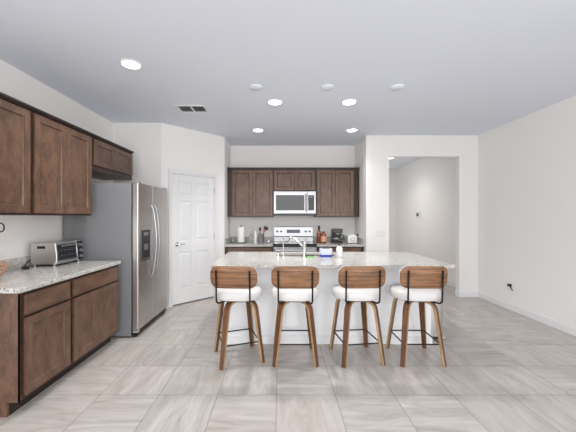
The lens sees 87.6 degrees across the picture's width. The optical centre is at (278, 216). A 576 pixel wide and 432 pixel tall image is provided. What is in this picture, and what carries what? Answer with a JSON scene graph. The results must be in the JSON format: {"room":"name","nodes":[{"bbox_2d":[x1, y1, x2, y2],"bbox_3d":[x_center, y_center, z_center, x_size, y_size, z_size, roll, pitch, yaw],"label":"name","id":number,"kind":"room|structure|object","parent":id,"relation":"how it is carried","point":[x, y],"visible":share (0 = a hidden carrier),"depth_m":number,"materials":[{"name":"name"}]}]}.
{"room":"kitchen","nodes":[
{"label":"kitchen","id":0,"kind":"room"},
{"bbox_2d":[0,59,112,259],"bbox_3d":[-2.530,-0.015,0.230,0.120,2.770,8.460,0,0,0],"label":"wall","id":1,"kind":"structure","parent":0,"point":[20,231],"depth_m":3.06,"materials":[{"name":"paint"}]},
{"bbox_2d":[0,92,32,214],"bbox_3d":[-2.256,-0.467,2.268,0.427,0.903,0.455,0,0,0],"label":"upper cabinet","id":2,"kind":"object","parent":1,"relation":"attached to","point":[14,113],"visible":1,"depth_m":2.34,"materials":[{"name":"brown wood"}]},
{"bbox_2d":[0,256,32,271],"bbox_3d":[-2.459,0.435,2.683,0.020,0.100,1.305,0,0,0],"label":"backsplash","id":3,"kind":"structure","parent":1,"relation":"attached to","point":[15,263],"depth_m":2.80,"materials":[{"name":"grey stone"}]},
{"bbox_2d":[30,107,93,215],"bbox_3d":[-2.256,-0.467,2.901,0.427,0.903,0.810,0,0,0],"label":"upper cabinet","id":4,"kind":"object","parent":1,"relation":"attached to","point":[60,150],"visible":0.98,"depth_m":2.80,"materials":[{"name":"brown wood"}]},
{"bbox_2d":[91,134,133,179],"bbox_3d":[-2.256,-0.717,3.764,0.427,0.403,0.915,0,0,0],"label":"upper cabinet","id":5,"kind":"object","parent":1,"relation":"attached to","point":[110,160],"visible":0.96,"depth_m":3.70,"materials":[{"name":"brown wood"}]},
{"bbox_2d":[113,123,160,187],"bbox_3d":[-2.172,-0.015,4.520,0.836,2.770,0.120,0,0,0],"label":"wall","id":6,"kind":"structure","parent":0,"point":[144,139],"depth_m":4.46,"materials":[{"name":"paint"}]},
{"bbox_2d":[161,123,223,258],"bbox_3d":[-1.393,-0.015,4.896,1.127,2.770,0.110,0,0,-45],"label":"wall","id":7,"kind":"structure","parent":0,"point":[181,148],"depth_m":4.85,"materials":[{"name":"paint"}]},
{"bbox_2d":[168,168,218,307],"bbox_3d":[-1.395,0.318,4.883,0.885,2.105,0.128,0,0,-45],"label":"trim","id":8,"kind":"structure","parent":7,"relation":"attached to","point":[171,172],"depth_m":4.59,"materials":[{"name":"white wood"}]},
{"bbox_2d":[173,174,214,304],"bbox_3d":[-1.359,0.346,4.854,0.739,2.012,0.099,0,0,-45],"label":"door","id":9,"kind":"structure","parent":7,"relation":"in","point":[193,196],"depth_m":4.85,"materials":[{"name":"white"}]},
{"bbox_2d":[224,137,229,254],"bbox_3d":[-1.015,-0.015,5.633,0.120,2.770,0.755,0,0,0],"label":"wall","id":10,"kind":"structure","parent":0,"point":[226,144],"depth_m":5.46,"materials":[{"name":"paint"}]},
{"bbox_2d":[224,237,230,244],"bbox_3d":[-0.944,0.435,5.552,0.020,0.100,0.634,0,0,0],"label":"backsplash","id":11,"kind":"structure","parent":10,"relation":"attached to","point":[227,240],"depth_m":5.44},
{"bbox_2d":[0,0,575,168],"bbox_3d":[0.520,-1.430,2.375,6.380,0.060,13.150,0,0,0],"label":"ceiling","id":12,"kind":"structure","parent":0,"point":[464,67],"depth_m":2.68,"materials":[{"name":"paint"}]},
{"bbox_2d":[119,58,142,69],"bbox_3d":[-1.354,-1.395,2.745,0.200,0.010,0.200,0,0,0],"label":"recessed light","id":13,"kind":"object","parent":12,"relation":"in","point":[128,63],"visible":1,"depth_m":2.73,"materials":[{"name":"white plastic"}]},
{"bbox_2d":[122,60,139,68],"bbox_3d":[-1.354,-1.395,2.745,0.146,0.008,0.146,0,0,0],"label":"diffuser","id":14,"kind":"object","parent":13,"relation":"attached to","point":[130,64],"depth_m":2.74,"materials":[{"name":"white plastic"}]},
{"bbox_2d":[175,105,209,112],"bbox_3d":[-1.115,-1.395,3.875,0.380,0.010,0.260,0,0,0],"label":"ceiling vent","id":15,"kind":"object","parent":12,"relation":"in","point":[182,108],"visible":1,"depth_m":3.85,"materials":[{"name":"white plastic"}]},
{"bbox_2d":[249,84,262,90],"bbox_3d":[-0.248,-1.391,3.230,0.144,0.019,0.144,0,0,0],"label":"cover plate","id":16,"kind":"object","parent":12,"relation":"attached to","point":[256,87],"visible":1,"depth_m":3.20,"materials":[{"name":"paint"}]},
{"bbox_2d":[252,128,263,131],"bbox_3d":[-0.338,-1.395,4.830,0.200,0.010,0.200,0,0,0],"label":"recessed light","id":17,"kind":"object","parent":12,"relation":"in","point":[254,129],"visible":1,"depth_m":4.82,"materials":[{"name":"white plastic"}]},
{"bbox_2d":[267,99,282,104],"bbox_3d":[-0.049,-1.395,3.650,0.200,0.010,0.200,0,0,0],"label":"recessed light","id":18,"kind":"object","parent":12,"relation":"in","point":[270,101],"visible":1,"depth_m":3.63,"materials":[{"name":"white plastic"}]},
{"bbox_2d":[269,100,280,104],"bbox_3d":[-0.049,-1.395,3.650,0.146,0.008,0.146,0,0,0],"label":"diffuser","id":19,"kind":"object","parent":18,"relation":"attached to","point":[272,102],"depth_m":3.64,"materials":[{"name":"white plastic"}]},
{"bbox_2d":[320,84,333,90],"bbox_3d":[0.517,-1.391,3.230,0.144,0.019,0.144,0,0,0],"label":"cover plate","id":20,"kind":"object","parent":12,"relation":"attached to","point":[326,87],"visible":1,"depth_m":3.20,"materials":[{"name":"paint"}]},
{"bbox_2d":[341,99,357,104],"bbox_3d":[0.853,-1.395,3.650,0.200,0.010,0.200,0,0,0],"label":"recessed light","id":21,"kind":"object","parent":12,"relation":"in","point":[346,101],"visible":1,"depth_m":3.63,"materials":[{"name":"white plastic"}]},
{"bbox_2d":[343,100,354,104],"bbox_3d":[0.853,-1.395,3.650,0.146,0.008,0.146,0,0,0],"label":"diffuser","id":22,"kind":"object","parent":21,"relation":"attached to","point":[345,102],"depth_m":3.64,"materials":[{"name":"white plastic"}]},
{"bbox_2d":[346,128,357,131],"bbox_3d":[1.175,-1.395,4.830,0.200,0.010,0.200,0,0,0],"label":"recessed light","id":23,"kind":"object","parent":12,"relation":"in","point":[350,129],"visible":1,"depth_m":4.82,"materials":[{"name":"white plastic"}]},
{"bbox_2d":[390,84,403,90],"bbox_3d":[1.270,-1.391,3.230,0.144,0.019,0.144,0,0,0],"label":"cover plate","id":24,"kind":"object","parent":12,"relation":"attached to","point":[396,87],"visible":1,"depth_m":3.20,"materials":[{"name":"paint"}]},
{"bbox_2d":[0,284,575,431],"bbox_3d":[0.520,1.400,2.375,6.380,0.060,13.150,0,0,0],"label":"floor","id":25,"kind":"structure","parent":0,"point":[507,370],"depth_m":2.45,"materials":[{"name":"tile"}]},
{"bbox_2d":[0,279,70,417],"bbox_3d":[-2.116,0.945,2.304,0.706,0.850,0.511,0,0,0],"label":"base cabinet","id":26,"kind":"object","parent":25,"relation":"on","point":[35,324],"visible":0.96,"depth_m":2.15,"materials":[{"name":"brown wood"}]},
{"bbox_2d":[61,265,117,376],"bbox_3d":[-2.116,0.945,2.938,0.706,0.850,0.755,0,0,0],"label":"base cabinet","id":27,"kind":"object","parent":25,"relation":"on","point":[93,295],"visible":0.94,"depth_m":2.86,"materials":[{"name":"brown wood"}]},
{"bbox_2d":[0,261,120,293],"bbox_3d":[-2.112,0.502,2.683,0.714,0.034,1.305,0,0,0],"label":"countertop","id":28,"kind":"structure","parent":27,"relation":"on","point":[16,281],"depth_m":2.53,"materials":[{"name":"white stone"}]},
{"bbox_2d":[0,223,8,274],"bbox_3d":[-2.334,0.262,2.425,0.234,0.440,0.227,0,0,0],"label":"fruit basket","id":29,"kind":"object","parent":28,"relation":"on","point":[2,265],"visible":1,"depth_m":2.43,"materials":[{"name":"brown wicker"}]},
{"bbox_2d":[0,262,8,274],"bbox_3d":[-2.338,0.429,2.425,0.227,0.105,0.227,0,0,0],"label":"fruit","id":30,"kind":"object","parent":29,"relation":"on","point":[2,265],"depth_m":2.46,"materials":[{"name":"orange food"}]},
{"bbox_2d":[21,260,30,268],"bbox_3d":[-2.412,0.445,2.884,0.067,0.079,0.234,0,0,-23],"label":"power cord","id":31,"kind":"object","parent":28,"relation":"on","point":[25,266],"visible":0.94,"depth_m":2.81,"materials":[{"name":"black plastic"}]},
{"bbox_2d":[31,240,83,266],"bbox_3d":[-2.279,0.369,3.118,0.282,0.232,0.404,0,0,0],"label":"toaster oven","id":32,"kind":"object","parent":28,"relation":"on","point":[55,252],"visible":1,"depth_m":2.93,"materials":[{"name":"metal"}]},
{"bbox_2d":[64,181,167,336],"bbox_3d":[-1.980,0.481,3.848,0.920,1.777,0.905,0,0,0],"label":"refrigerator","id":33,"kind":"object","parent":25,"relation":"on","point":[127,223],"visible":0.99,"depth_m":3.40,"materials":[{"name":"grey metal"}]},
{"bbox_2d":[210,265,264,370],"bbox_3d":[-0.408,0.907,2.901,0.517,0.926,0.512,0,0,-20],"label":"bar stool","id":34,"kind":"object","parent":25,"relation":"on","point":[232,284],"visible":1,"depth_m":2.75,"materials":[{"name":"brown wood"}]},
{"bbox_2d":[225,247,272,253],"bbox_3d":[-0.530,0.945,5.564,0.845,0.850,0.642,0,0,0],"label":"base cabinet","id":35,"kind":"object","parent":25,"relation":"on","point":[227,249],"visible":0.04,"depth_m":5.25,"materials":[{"name":"brown wood"}]},
{"bbox_2d":[224,242,273,246],"bbox_3d":[-0.530,0.502,5.562,0.848,0.034,0.654,0,0,0],"label":"countertop","id":36,"kind":"structure","parent":35,"relation":"on","point":[246,244],"depth_m":5.29,"materials":[{"name":"grey stone"}]},
{"bbox_2d":[237,225,244,242],"bbox_3d":[-0.710,0.318,5.600,0.156,0.335,0.156,0,0,0],"label":"paper towel holder","id":37,"kind":"object","parent":36,"relation":"on","point":[240,229],"visible":0.98,"depth_m":5.55,"materials":[{"name":"white paper"}]},
{"bbox_2d":[250,227,252,242],"bbox_3d":[-0.515,0.335,5.600,0.062,0.300,0.062,0,0,0],"label":"glass bottle","id":38,"kind":"object","parent":36,"relation":"on","point":[251,232],"visible":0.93,"depth_m":5.58,"materials":[{"name":"white"}]},
{"bbox_2d":[254,230,256,242],"bbox_3d":[-0.440,0.365,5.620,0.066,0.240,0.066,0,0,0],"label":"glass bottle","id":39,"kind":"object","parent":36,"relation":"on","point":[255,233],"visible":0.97,"depth_m":5.59,"materials":[{"name":"white glass"}]},
{"bbox_2d":[258,234,263,242],"bbox_3d":[-0.335,0.400,5.580,0.114,0.170,0.113,0,0,0],"label":"utensil crock","id":40,"kind":"object","parent":36,"relation":"on","point":[260,236],"visible":0.9,"depth_m":5.53,"materials":[{"name":"metal"}]},
{"bbox_2d":[271,266,318,367],"bbox_3d":[0.152,0.907,2.919,0.451,0.926,0.461,0,0,0],"label":"bar stool","id":41,"kind":"object","parent":25,"relation":"on","point":[290,283],"visible":1,"depth_m":2.74,"materials":[{"name":"brown wood"}]},
{"bbox_2d":[273,226,316,251],"bbox_3d":[0.280,0.767,5.523,0.758,1.165,0.714,0,0,0],"label":"range","id":42,"kind":"object","parent":25,"relation":"on","point":[301,233],"visible":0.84,"depth_m":5.80,"materials":[{"name":"metal"}]},
{"bbox_2d":[273,241,316,244],"bbox_3d":[0.280,0.477,5.525,0.758,0.015,0.600,0,0,0],"label":"cooktop","id":43,"kind":"object","parent":42,"relation":"in","point":[275,242],"depth_m":5.32,"materials":[{"name":"black glass"}]},
{"bbox_2d":[223,268,431,343],"bbox_3d":[0.520,0.945,3.685,2.264,0.850,0.914,0,0,0],"label":"kitchen island","id":44,"kind":"object","parent":25,"relation":"on","point":[294,313],"visible":0.44,"depth_m":3.24,"materials":[{"name":"granite"},{"name":"paint"}]},
{"bbox_2d":[210,252,454,267],"bbox_3d":[0.541,0.502,3.610,2.477,0.034,1.160,0,0,0],"label":"island countertop","id":45,"kind":"structure","parent":44,"relation":"on","point":[255,259],"depth_m":3.35,"materials":[{"name":"white stone"}]},
{"bbox_2d":[288,236,307,257],"bbox_3d":[0.227,0.363,3.678,0.053,0.244,0.319,0,0,-45],"label":"kitchen faucet","id":46,"kind":"object","parent":45,"relation":"on","point":[303,246],"visible":1,"depth_m":3.59,"materials":[{"name":"silver metal"}]},
{"bbox_2d":[319,246,331,257],"bbox_3d":[0.558,0.418,3.575,0.148,0.134,0.107,0,0,0],"label":"tub","id":47,"kind":"object","parent":45,"relation":"on","point":[325,251],"visible":0.99,"depth_m":3.52,"materials":[{"name":"white plastic"}]},
{"bbox_2d":[336,242,342,257],"bbox_3d":[0.728,0.395,3.620,0.076,0.181,0.076,0,0,0],"label":"hand soap bottle","id":48,"kind":"object","parent":45,"relation":"on","point":[339,250],"visible":0.99,"depth_m":3.59,"materials":[{"name":"white plastic"}]},
{"bbox_2d":[317,247,363,251],"bbox_3d":[1.078,0.945,5.564,0.820,0.850,0.642,0,0,0],"label":"base cabinet","id":49,"kind":"object","parent":25,"relation":"on","point":[345,249],"visible":0.08,"depth_m":5.25,"materials":[{"name":"brown wood"}]},
{"bbox_2d":[315,242,363,246],"bbox_3d":[1.077,0.502,5.562,0.824,0.034,0.654,0,0,0],"label":"countertop","id":50,"kind":"structure","parent":49,"relation":"on","point":[329,244],"depth_m":5.29,"materials":[{"name":"grey stone"}]},
{"bbox_2d":[317,226,320,242],"bbox_3d":[0.755,0.325,5.660,0.090,0.320,0.090,0,0,0],"label":"bottle","id":51,"kind":"object","parent":50,"relation":"on","point":[318,231],"visible":0.98,"depth_m":5.62,"materials":[{"name":"brown glass"}]},
{"bbox_2d":[321,231,325,242],"bbox_3d":[0.825,0.375,5.560,0.108,0.220,0.108,0,0,0],"label":"bottle","id":52,"kind":"object","parent":50,"relation":"on","point":[323,235],"visible":0.97,"depth_m":5.52,"materials":[{"name":"brown glass"}]},
{"bbox_2d":[331,229,343,242],"bbox_3d":[1.096,0.352,5.620,0.202,0.265,0.220,0,0,0],"label":"coffee maker","id":53,"kind":"object","parent":50,"relation":"on","point":[336,234],"visible":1,"depth_m":5.54,"materials":[{"name":"black plastic"}]},
{"bbox_2d":[345,234,356,242],"bbox_3d":[1.345,0.398,5.588,0.165,0.155,0.265,0,0,0],"label":"toaster","id":54,"kind":"object","parent":50,"relation":"on","point":[349,238],"visible":1,"depth_m":5.48,"materials":[{"name":"white plastic"}]},
{"bbox_2d":[329,265,385,368],"bbox_3d":[0.753,0.907,2.922,0.466,0.926,0.472,0,0,-8],"label":"bar stool","id":55,"kind":"object","parent":25,"relation":"on","point":[361,284],"visible":1,"depth_m":2.76,"materials":[{"name":"brown wood"}]},
{"bbox_2d":[386,266,447,367],"bbox_3d":[1.325,0.907,2.923,0.450,0.926,0.458,0,0,0],"label":"bar stool","id":56,"kind":"object","parent":25,"relation":"on","point":[421,284],"visible":1,"depth_m":2.75,"materials":[{"name":"brown wood"}]},
{"bbox_2d":[431,288,445,339],"bbox_3d":[1.762,1.048,3.451,0.186,0.645,0.263,0,0,0],"label":"trash can","id":57,"kind":"object","parent":25,"relation":"on","point":[439,306],"visible":0.23,"depth_m":3.36,"materials":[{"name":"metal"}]},
{"bbox_2d":[230,146,354,236],"bbox_3d":[0.268,-0.015,5.950,2.685,2.770,0.120,0,0,0],"label":"wall","id":58,"kind":"structure","parent":0,"point":[240,156],"depth_m":5.89,"materials":[{"name":"paint"}]},
{"bbox_2d":[227,167,273,216],"bbox_3d":[-0.529,-0.457,5.707,0.848,0.913,0.361,0,0,0],"label":"upper cabinet","id":59,"kind":"object","parent":58,"relation":"attached to","point":[250,189],"visible":1,"depth_m":5.55,"materials":[{"name":"brown wood"}]},
{"bbox_2d":[231,237,273,241],"bbox_3d":[-0.530,0.435,5.879,0.848,0.100,0.020,0,0,0],"label":"backsplash","id":60,"kind":"structure","parent":58,"relation":"attached to","point":[246,239],"depth_m":5.87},
{"bbox_2d":[273,167,315,191],"bbox_3d":[0.286,-0.694,5.707,0.782,0.438,0.361,0,0,0],"label":"upper cabinet","id":61,"kind":"object","parent":58,"relation":"attached to","point":[284,178],"visible":0.98,"depth_m":5.54,"materials":[{"name":"brown wood"}]},
{"bbox_2d":[274,191,315,215],"bbox_3d":[0.288,-0.246,5.659,0.770,0.443,0.458,0,0,0],"label":"microwave","id":62,"kind":"object","parent":61,"relation":"attached to","point":[286,203],"visible":1,"depth_m":5.47,"materials":[{"name":"metal"}]},
{"bbox_2d":[313,237,344,241],"bbox_3d":[1.077,0.435,5.879,0.824,0.100,0.020,0,0,0],"label":"backsplash","id":63,"kind":"structure","parent":58,"relation":"attached to","point":[328,239],"depth_m":5.87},
{"bbox_2d":[314,167,359,216],"bbox_3d":[1.083,-0.457,5.707,0.808,0.913,0.361,0,0,0],"label":"upper cabinet","id":64,"kind":"object","parent":58,"relation":"attached to","point":[337,188],"visible":0.99,"depth_m":5.55,"materials":[{"name":"brown wood"}]},
{"bbox_2d":[355,138,363,238],"bbox_3d":[1.550,-0.015,5.565,0.120,2.770,0.650,0,0,0],"label":"wall","id":65,"kind":"structure","parent":0,"point":[359,147],"depth_m":5.48,"materials":[{"name":"paint"}]},
{"bbox_2d":[357,237,363,244],"bbox_3d":[1.479,0.435,5.552,0.020,0.100,0.634,0,0,0],"label":"backsplash","id":66,"kind":"structure","parent":65,"relation":"attached to","point":[359,240],"depth_m":5.41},
{"bbox_2d":[389,169,395,251],"bbox_3d":[2.510,-0.015,8.810,2.040,2.770,0.120,0,0,0],"label":"wall","id":67,"kind":"structure","parent":0,"point":[392,172],"depth_m":8.75,"materials":[{"name":"paint"}]},
{"bbox_2d":[364,135,477,291],"bbox_3d":[2.450,-0.015,5.185,1.920,2.770,0.110,0,0,0],"label":"wall","id":68,"kind":"structure","parent":0,"point":[378,149],"depth_m":5.13,"materials":[{"name":"paint"}]},
{"bbox_2d":[376,230,384,236],"bbox_3d":[1.735,0.280,5.125,0.160,0.116,0.010,0,0,0],"label":"light switch","id":69,"kind":"object","parent":68,"relation":"attached to","point":[379,233],"visible":1,"depth_m":5.12,"materials":[{"name":"white plastic"}]},
{"bbox_2d":[455,290,477,296],"bbox_3d":[2.443,1.323,5.178,1.906,0.095,0.124,0,0,0],"label":"baseboard","id":70,"kind":"structure","parent":68,"relation":"attached to","point":[457,293],"depth_m":5.12,"materials":[{"name":"white"}]},
{"bbox_2d":[396,95,575,327],"bbox_3d":[3.470,-0.015,2.375,0.120,2.770,12.750,0,0,0],"label":"wall","id":71,"kind":"structure","parent":0,"point":[527,164],"depth_m":4.31,"materials":[{"name":"paint"}]},
{"bbox_2d":[416,211,419,218],"bbox_3d":[3.398,-0.050,7.340,0.023,0.180,0.200,0,0,0],"label":"wall thermostat","id":72,"kind":"object","parent":71,"relation":"attached to","point":[417,212],"visible":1,"depth_m":7.31,"materials":[{"name":"white plastic"}]},
{"bbox_2d":[447,280,455,287],"bbox_3d":[3.403,1.323,6.995,0.014,0.095,3.510,0,0,0],"label":"baseboard","id":73,"kind":"structure","parent":71,"relation":"attached to","point":[452,284],"depth_m":5.91,"materials":[{"name":"white wood"}]},
{"bbox_2d":[478,292,575,335],"bbox_3d":[3.403,1.323,0.565,0.014,0.095,9.130,0,0,0],"label":"baseboard","id":74,"kind":"structure","parent":71,"relation":"attached to","point":[568,329],"depth_m":4.04,"materials":[{"name":"white"}]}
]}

